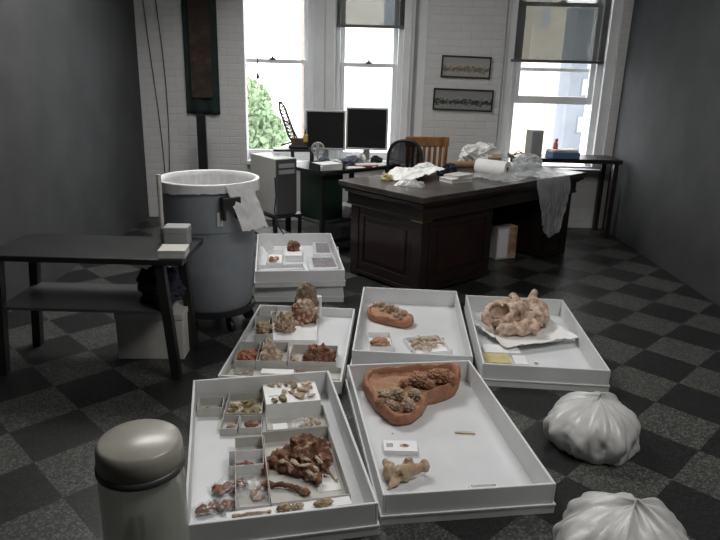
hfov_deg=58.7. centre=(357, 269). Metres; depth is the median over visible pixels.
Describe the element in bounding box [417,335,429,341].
fragment
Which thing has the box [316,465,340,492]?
tissue paper
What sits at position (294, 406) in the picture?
box
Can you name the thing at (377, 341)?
bone
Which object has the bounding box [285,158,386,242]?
computer desk
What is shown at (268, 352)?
bone
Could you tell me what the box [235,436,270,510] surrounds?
box
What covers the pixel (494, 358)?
box
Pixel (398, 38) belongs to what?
window
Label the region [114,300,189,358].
storage box
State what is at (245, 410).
bone
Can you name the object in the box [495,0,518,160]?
trim
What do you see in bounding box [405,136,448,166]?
wooden chair
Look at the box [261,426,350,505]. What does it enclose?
box
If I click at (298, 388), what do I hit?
bone
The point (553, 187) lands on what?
plastic sheet
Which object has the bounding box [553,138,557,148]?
bottle
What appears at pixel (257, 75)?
shade cord
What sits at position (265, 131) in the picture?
street tree
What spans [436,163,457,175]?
cloth
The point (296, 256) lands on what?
box
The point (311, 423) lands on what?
fragment
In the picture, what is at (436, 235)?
wooden desk
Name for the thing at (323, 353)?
cluster
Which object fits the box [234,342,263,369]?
box
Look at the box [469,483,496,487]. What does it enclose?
box
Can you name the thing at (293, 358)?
bone
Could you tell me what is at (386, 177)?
wrapper
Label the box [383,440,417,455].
box
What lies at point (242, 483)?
bone
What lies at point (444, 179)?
book
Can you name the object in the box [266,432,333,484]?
specimen
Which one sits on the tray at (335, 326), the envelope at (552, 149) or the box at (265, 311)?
the box at (265, 311)
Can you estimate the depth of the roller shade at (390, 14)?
6.31 m
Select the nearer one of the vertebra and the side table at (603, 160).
the vertebra
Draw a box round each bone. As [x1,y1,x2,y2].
[195,503,210,514]
[208,499,216,512]
[211,484,225,494]
[213,501,226,511]
[221,499,236,507]
[223,481,232,491]
[226,423,235,427]
[227,408,239,412]
[228,483,237,493]
[229,401,241,407]
[234,478,248,488]
[235,405,242,412]
[237,348,258,359]
[240,400,247,407]
[242,408,251,412]
[244,399,254,407]
[244,420,258,427]
[250,406,260,412]
[252,494,264,499]
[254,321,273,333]
[259,338,283,360]
[276,503,291,512]
[278,394,286,400]
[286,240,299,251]
[290,381,297,387]
[291,356,298,360]
[291,501,303,510]
[292,393,305,397]
[297,387,309,391]
[302,381,311,385]
[306,393,315,396]
[313,498,333,506]
[370,337,389,346]
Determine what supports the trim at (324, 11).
attached to the wall at (454, 27)
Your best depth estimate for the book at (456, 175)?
4.97 m
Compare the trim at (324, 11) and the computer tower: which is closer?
the computer tower
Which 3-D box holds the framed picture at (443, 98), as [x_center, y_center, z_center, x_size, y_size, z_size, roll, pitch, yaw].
[1.060,-1.717,6.462,0.604,0.212,0.022,2,17,0]
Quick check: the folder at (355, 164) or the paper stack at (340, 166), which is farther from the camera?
the folder at (355, 164)
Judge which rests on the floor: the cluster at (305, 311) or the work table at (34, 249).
the work table at (34, 249)
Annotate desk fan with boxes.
[311,142,324,160]
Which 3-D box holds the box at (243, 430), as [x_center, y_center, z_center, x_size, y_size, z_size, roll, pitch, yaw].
[-0.478,0.691,2.856,0.100,0.034,0.108,0,17,-6]
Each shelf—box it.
[3,282,179,313]
[255,227,289,233]
[263,211,301,218]
[273,147,314,161]
[295,211,350,224]
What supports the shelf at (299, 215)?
attached to the stand
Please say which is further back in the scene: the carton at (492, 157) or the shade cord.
the shade cord
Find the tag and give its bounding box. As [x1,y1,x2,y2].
[261,462,268,474]
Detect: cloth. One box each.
[136,265,185,304]
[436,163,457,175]
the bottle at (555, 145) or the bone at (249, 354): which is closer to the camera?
the bone at (249, 354)
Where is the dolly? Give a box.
[195,293,254,331]
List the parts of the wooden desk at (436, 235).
corner post, plinth moulding, frame, panel, corner post, plinth moulding, panel frame, panel, moulding, moulding, cornice moulding, plinth moulding, panel frame, corner post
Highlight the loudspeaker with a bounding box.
[524,129,543,156]
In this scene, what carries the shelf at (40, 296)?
attached to the work table at (34, 249)
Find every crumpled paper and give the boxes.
[342,205,349,217]
[347,152,365,162]
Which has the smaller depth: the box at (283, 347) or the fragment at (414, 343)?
the box at (283, 347)
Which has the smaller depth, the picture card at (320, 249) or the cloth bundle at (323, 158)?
the picture card at (320, 249)
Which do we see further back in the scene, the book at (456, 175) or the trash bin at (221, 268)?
the book at (456, 175)
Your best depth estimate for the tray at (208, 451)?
2.43 m
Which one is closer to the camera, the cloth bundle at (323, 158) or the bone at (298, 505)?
the bone at (298, 505)
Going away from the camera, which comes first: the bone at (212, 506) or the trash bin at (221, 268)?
the bone at (212, 506)
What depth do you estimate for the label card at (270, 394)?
3.00 m
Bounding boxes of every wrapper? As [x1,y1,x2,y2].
[382,173,392,180]
[414,162,436,171]
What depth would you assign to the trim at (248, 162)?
6.67 m
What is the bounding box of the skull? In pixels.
[481,289,549,336]
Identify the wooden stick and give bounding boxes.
[455,431,474,434]
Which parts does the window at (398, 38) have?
sash, sash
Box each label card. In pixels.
[268,392,278,396]
[272,423,287,428]
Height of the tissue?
0.210 m
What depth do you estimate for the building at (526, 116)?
16.49 m
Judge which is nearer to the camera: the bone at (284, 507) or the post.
the bone at (284, 507)
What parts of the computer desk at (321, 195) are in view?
leg, leg, foot rail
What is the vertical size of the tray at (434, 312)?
0.125 m
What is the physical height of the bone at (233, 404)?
0.035 m
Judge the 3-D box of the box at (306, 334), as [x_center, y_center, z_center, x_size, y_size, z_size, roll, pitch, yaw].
[-0.401,0.354,3.943,0.298,0.035,0.466,0,17,-4]
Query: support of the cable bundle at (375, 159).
on the computer desk at (321, 195)
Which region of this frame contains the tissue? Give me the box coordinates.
[457,141,502,160]
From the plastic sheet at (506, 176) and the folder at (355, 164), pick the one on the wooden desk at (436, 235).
the plastic sheet at (506, 176)
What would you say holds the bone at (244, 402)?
in the box at (258, 398)
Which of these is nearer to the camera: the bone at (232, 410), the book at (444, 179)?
the bone at (232, 410)
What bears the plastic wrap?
on the wooden desk at (436, 235)
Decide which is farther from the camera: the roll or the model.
the model
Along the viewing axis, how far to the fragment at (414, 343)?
3.74 m
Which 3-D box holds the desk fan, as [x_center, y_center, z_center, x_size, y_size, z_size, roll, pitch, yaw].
[-0.348,-1.002,5.546,0.092,0.215,0.092,16,22,38]
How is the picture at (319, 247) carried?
on the picture card at (320, 249)
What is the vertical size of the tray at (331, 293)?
0.118 m
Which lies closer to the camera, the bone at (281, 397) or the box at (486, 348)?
the bone at (281, 397)
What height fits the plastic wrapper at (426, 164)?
0.075 m
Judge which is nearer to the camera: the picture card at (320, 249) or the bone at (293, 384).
the bone at (293, 384)
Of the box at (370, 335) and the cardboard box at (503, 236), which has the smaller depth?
the box at (370, 335)
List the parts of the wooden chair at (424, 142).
rail, leg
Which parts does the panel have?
picture panel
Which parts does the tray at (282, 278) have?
panel, panel, panel, panel, panel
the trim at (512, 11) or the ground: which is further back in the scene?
the ground
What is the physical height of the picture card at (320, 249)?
0.033 m
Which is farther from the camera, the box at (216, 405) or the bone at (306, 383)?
the bone at (306, 383)
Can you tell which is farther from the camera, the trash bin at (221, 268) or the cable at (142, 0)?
the cable at (142, 0)
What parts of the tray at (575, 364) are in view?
panel, panel, panel, panel, panel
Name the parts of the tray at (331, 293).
panel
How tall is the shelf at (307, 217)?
0.020 m
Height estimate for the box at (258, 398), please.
0.042 m
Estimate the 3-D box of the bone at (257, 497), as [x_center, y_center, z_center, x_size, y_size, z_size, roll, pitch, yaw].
[-0.371,0.846,2.386,0.029,0.014,0.052,16,22,38]
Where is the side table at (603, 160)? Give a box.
[507,153,622,237]
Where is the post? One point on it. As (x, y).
(200, 119)
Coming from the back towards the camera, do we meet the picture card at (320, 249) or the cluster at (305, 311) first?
the picture card at (320, 249)
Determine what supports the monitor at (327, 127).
on the computer desk at (321, 195)
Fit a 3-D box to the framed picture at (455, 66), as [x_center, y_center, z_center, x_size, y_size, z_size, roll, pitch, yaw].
[1.075,-2.019,6.367,0.492,0.209,0.022,2,17,0]
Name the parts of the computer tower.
panel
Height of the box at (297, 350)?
0.055 m
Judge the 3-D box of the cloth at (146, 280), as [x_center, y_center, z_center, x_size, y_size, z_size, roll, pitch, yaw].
[-1.038,0.060,3.334,0.206,0.200,0.223,15,22,37]
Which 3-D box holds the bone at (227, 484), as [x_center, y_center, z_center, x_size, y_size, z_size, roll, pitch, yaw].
[-0.499,0.825,2.429,0.045,0.030,0.060,12,20,31]
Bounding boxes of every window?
[247,0,312,160]
[334,0,403,161]
[504,39,606,168]
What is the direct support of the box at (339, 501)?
on the tray at (208, 451)
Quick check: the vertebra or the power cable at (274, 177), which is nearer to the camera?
the vertebra
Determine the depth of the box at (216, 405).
3.00 m
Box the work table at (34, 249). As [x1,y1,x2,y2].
[0,233,203,379]
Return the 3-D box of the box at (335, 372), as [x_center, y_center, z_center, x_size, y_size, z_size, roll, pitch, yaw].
[-0.386,0.543,3.349,0.592,0.028,0.134,2,17,1]
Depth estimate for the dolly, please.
3.89 m
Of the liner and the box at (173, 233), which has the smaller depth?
the box at (173, 233)
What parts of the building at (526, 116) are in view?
pane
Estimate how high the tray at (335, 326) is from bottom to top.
0.072 m
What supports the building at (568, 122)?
on the ground
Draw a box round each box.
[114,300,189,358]
[157,244,189,258]
[162,223,191,244]
[197,397,224,416]
[219,415,239,435]
[224,393,263,414]
[225,364,340,380]
[226,496,351,518]
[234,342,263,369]
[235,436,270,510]
[239,415,262,434]
[255,316,272,341]
[256,342,288,369]
[259,307,277,322]
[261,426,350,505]
[262,241,282,264]
[263,381,320,418]
[265,405,328,431]
[266,311,316,345]
[285,246,301,261]
[288,344,337,366]
[367,332,393,351]
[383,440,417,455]
[403,335,452,354]
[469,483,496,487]
[481,344,520,356]
[482,353,511,363]
[489,224,517,259]
[512,355,527,364]
[545,151,579,158]
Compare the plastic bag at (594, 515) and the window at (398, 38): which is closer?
the plastic bag at (594, 515)
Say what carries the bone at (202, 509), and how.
in the plastic bag
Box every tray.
[183,371,379,539]
[218,305,354,393]
[254,233,345,287]
[255,247,343,301]
[309,161,344,171]
[345,360,555,524]
[350,287,472,364]
[464,295,610,391]
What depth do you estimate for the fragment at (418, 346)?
3.68 m
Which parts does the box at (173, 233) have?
lid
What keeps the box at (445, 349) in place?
on the tray at (434, 312)
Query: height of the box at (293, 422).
0.045 m
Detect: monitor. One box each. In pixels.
[305,110,345,160]
[346,107,388,162]
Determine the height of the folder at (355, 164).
0.020 m
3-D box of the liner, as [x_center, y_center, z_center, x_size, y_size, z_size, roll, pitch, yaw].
[-0.861,-0.291,3.896,0.672,0.555,0.599,2,17,0]
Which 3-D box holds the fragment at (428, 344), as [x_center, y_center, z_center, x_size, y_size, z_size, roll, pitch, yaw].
[0.382,0.429,3.752,0.094,0.022,0.032,11,19,27]
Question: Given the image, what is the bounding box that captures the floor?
[0,217,719,539]
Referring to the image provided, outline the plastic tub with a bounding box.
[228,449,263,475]
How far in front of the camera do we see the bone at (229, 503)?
2.33 m
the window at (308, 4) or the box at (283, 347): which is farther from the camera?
the window at (308, 4)
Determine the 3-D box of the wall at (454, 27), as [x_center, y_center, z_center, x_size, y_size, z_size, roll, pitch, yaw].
[0.230,-2.082,6.566,4.850,3.420,0.380,2,17,0]
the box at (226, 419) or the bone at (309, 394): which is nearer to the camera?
the box at (226, 419)
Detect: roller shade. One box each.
[337,0,404,28]
[511,0,611,63]
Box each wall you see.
[0,0,148,312]
[133,0,633,228]
[602,0,719,305]
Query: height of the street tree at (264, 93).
10.462 m
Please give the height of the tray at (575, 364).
0.125 m
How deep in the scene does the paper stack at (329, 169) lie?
5.35 m
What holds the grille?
attached to the loudspeaker
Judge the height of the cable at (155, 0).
2.471 m
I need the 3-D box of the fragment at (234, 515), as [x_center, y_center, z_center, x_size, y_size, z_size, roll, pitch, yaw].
[-0.357,0.820,2.154,0.133,0.013,0.018,-3,18,-14]
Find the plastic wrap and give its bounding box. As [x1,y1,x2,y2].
[512,153,542,164]
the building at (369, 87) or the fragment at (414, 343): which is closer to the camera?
the fragment at (414, 343)
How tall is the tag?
0.026 m
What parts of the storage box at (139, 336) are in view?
lid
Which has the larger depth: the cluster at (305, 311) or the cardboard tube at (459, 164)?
the cardboard tube at (459, 164)
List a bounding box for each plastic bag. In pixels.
[393,178,424,187]
[543,391,640,465]
[553,491,688,539]
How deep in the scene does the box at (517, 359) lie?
3.57 m
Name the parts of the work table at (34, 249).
leg, leg, leg, leg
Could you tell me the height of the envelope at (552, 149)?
0.012 m
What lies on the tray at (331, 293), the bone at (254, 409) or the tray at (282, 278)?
the tray at (282, 278)
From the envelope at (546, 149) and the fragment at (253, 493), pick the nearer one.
the fragment at (253, 493)
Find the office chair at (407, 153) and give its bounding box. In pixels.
[380,139,423,174]
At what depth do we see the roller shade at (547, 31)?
6.32 m
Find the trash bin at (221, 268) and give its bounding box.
[162,191,256,312]
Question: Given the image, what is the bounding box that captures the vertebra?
[382,457,429,488]
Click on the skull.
(512, 315)
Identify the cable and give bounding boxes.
[142,0,164,173]
[155,0,169,172]
[274,177,283,234]
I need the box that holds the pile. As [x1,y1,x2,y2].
[387,166,444,180]
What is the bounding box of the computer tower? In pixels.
[250,152,296,215]
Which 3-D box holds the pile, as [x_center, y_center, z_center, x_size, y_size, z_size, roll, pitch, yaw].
[0.431,-0.767,5.040,0.403,0.097,0.304,-10,21,-32]
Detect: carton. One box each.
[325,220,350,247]
[488,156,501,160]
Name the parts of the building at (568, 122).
pane, pane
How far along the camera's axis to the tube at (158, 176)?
3.35 m
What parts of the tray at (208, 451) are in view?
panel, panel, panel, panel, panel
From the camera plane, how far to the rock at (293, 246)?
5.01 m
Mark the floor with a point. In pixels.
(657, 336)
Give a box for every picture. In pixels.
[312,258,335,266]
[315,243,329,252]
[432,88,493,111]
[440,55,491,78]
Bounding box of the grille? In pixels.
[531,132,542,154]
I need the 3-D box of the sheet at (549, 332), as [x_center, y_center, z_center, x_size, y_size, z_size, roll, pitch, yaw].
[1.014,0.378,3.932,0.513,0.059,0.421,-5,18,-19]
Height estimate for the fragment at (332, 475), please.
0.012 m
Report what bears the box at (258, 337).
on the tray at (335, 326)
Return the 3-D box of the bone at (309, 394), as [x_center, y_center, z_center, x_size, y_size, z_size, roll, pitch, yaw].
[-0.220,0.584,2.993,0.046,0.018,0.030,-6,19,-24]
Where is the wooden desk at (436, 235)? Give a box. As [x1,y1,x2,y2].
[338,161,586,289]
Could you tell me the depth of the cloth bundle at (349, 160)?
5.70 m
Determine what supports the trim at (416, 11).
attached to the wall at (454, 27)
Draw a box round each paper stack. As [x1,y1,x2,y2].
[312,161,342,166]
[320,165,342,168]
[320,168,341,170]
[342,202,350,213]
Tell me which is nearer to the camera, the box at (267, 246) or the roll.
the box at (267, 246)
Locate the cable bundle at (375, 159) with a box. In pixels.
[370,155,382,162]
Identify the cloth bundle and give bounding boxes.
[319,156,330,160]
[339,155,363,164]
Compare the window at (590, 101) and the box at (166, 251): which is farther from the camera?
the window at (590, 101)
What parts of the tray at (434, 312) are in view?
panel, panel, panel, panel, panel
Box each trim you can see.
[246,159,308,164]
[313,0,335,159]
[399,0,427,138]
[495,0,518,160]
[558,168,599,173]
[590,0,622,168]
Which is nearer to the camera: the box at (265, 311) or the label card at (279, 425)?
the label card at (279, 425)
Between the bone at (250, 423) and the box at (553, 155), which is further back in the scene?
the box at (553, 155)
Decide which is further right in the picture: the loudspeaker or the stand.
the loudspeaker
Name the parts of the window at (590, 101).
sash, sash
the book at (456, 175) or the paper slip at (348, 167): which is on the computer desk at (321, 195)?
the paper slip at (348, 167)
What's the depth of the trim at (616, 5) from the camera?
6.45 m
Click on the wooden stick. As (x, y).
(456, 432)
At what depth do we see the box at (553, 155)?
6.21 m
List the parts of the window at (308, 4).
sash, sash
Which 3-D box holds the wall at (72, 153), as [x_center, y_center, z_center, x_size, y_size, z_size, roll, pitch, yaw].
[-2.328,-0.884,2.509,0.200,3.420,8.880,2,17,0]
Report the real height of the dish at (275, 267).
0.030 m
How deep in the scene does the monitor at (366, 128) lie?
5.84 m
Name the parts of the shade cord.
cord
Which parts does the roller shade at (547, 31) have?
rail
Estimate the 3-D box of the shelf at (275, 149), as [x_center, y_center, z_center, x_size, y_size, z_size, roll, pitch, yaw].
[-0.567,-1.002,5.647,0.360,0.145,0.200,-2,18,-10]
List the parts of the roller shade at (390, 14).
rail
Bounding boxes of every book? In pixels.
[439,176,472,182]
[444,172,472,178]
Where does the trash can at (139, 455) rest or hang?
on the floor
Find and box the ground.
[282,121,300,146]
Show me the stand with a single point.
(274, 229)
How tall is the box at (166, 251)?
0.042 m
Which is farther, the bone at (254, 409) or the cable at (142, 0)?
the cable at (142, 0)
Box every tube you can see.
[156,174,163,242]
[448,161,474,167]
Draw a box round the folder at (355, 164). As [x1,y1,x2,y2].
[354,163,377,166]
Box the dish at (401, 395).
[362,362,460,424]
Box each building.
[301,0,393,151]
[509,62,560,160]
[551,63,588,151]
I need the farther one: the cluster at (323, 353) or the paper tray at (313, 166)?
the paper tray at (313, 166)
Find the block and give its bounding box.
[317,295,321,317]
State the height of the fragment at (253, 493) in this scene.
0.021 m
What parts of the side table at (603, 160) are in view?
leg, leg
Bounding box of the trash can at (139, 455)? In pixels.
[94,419,185,539]
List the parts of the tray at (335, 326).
panel, panel, panel, panel, panel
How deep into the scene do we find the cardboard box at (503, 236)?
5.59 m
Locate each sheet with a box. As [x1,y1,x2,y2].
[467,161,544,182]
[474,318,577,347]
[513,169,570,237]
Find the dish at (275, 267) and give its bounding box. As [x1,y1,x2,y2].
[258,264,304,270]
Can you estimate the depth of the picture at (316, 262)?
4.79 m
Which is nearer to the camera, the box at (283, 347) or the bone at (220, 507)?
the bone at (220, 507)
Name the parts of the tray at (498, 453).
panel, panel, panel, panel, panel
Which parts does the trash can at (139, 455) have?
lid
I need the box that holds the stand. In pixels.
[255,211,301,233]
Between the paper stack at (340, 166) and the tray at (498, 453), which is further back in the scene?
the paper stack at (340, 166)
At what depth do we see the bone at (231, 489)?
2.42 m
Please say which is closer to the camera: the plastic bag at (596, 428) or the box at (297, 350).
the plastic bag at (596, 428)
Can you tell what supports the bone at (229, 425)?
in the box at (226, 419)
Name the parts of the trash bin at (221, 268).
handle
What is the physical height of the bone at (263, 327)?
0.075 m
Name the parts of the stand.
leg, leg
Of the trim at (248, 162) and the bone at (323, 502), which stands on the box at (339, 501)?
the bone at (323, 502)
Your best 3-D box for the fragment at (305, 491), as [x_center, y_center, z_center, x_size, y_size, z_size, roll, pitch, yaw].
[-0.276,0.826,2.435,0.203,0.032,0.050,5,18,11]
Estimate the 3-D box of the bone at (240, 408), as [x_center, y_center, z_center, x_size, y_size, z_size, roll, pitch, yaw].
[-0.542,0.652,2.965,0.063,0.035,0.045,-3,18,-15]
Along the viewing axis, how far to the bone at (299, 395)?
2.98 m
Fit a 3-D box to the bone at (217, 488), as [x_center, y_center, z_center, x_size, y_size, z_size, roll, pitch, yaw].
[-0.525,0.831,2.407,0.060,0.030,0.045,2,17,0]
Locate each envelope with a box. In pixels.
[546,149,577,152]
[547,148,578,150]
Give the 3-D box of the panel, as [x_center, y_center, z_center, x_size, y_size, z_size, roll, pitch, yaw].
[-1.552,-2.235,6.297,0.420,1.371,0.036,2,17,0]
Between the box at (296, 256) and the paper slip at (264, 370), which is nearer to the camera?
the paper slip at (264, 370)
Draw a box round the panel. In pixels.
[181,0,219,114]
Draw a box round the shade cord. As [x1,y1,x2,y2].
[256,0,258,78]
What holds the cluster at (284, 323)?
in the box at (306, 334)
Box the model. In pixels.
[278,101,308,148]
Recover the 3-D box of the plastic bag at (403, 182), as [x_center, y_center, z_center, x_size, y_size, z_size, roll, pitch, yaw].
[0.379,-0.654,4.734,0.228,0.057,0.126,7,18,17]
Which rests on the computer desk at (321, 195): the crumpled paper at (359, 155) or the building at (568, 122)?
the crumpled paper at (359, 155)
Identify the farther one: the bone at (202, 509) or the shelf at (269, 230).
the shelf at (269, 230)
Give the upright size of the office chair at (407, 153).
0.983 m
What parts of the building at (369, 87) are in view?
pane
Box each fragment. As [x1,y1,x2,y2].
[232,510,270,517]
[236,462,250,465]
[250,484,261,496]
[261,480,310,495]
[299,422,314,426]
[310,416,320,424]
[327,467,337,481]
[410,341,423,346]
[416,340,430,346]
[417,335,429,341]
[417,345,432,350]
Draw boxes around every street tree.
[247,76,285,131]
[247,81,287,148]
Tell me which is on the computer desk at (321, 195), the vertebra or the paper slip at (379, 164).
the paper slip at (379, 164)
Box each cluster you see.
[273,311,295,332]
[291,298,319,325]
[302,343,335,361]
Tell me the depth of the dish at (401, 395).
3.11 m
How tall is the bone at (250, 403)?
0.035 m
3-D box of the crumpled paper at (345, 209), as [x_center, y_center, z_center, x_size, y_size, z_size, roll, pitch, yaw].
[-0.118,-0.527,5.714,0.092,0.100,0.107,-13,22,-38]
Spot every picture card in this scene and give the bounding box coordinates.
[307,257,338,269]
[312,242,330,256]
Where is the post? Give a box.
[196,114,207,169]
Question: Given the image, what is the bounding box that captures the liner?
[156,169,267,230]
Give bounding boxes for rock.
[294,282,318,313]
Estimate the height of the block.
0.150 m
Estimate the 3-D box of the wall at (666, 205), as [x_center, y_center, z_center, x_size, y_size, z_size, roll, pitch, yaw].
[2.721,-0.752,2.509,0.200,3.420,8.880,2,17,0]
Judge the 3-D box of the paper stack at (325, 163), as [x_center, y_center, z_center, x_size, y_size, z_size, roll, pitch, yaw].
[-0.260,-0.898,5.412,0.200,0.016,0.170,-12,22,-36]
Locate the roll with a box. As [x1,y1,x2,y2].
[474,158,510,173]
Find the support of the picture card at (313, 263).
in the tray at (282, 278)
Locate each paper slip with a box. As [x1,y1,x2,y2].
[260,368,293,373]
[346,166,365,168]
[372,163,385,166]
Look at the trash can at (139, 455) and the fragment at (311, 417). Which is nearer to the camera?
the trash can at (139, 455)
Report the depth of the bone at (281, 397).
2.95 m
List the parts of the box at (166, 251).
lid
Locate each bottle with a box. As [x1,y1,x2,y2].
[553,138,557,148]

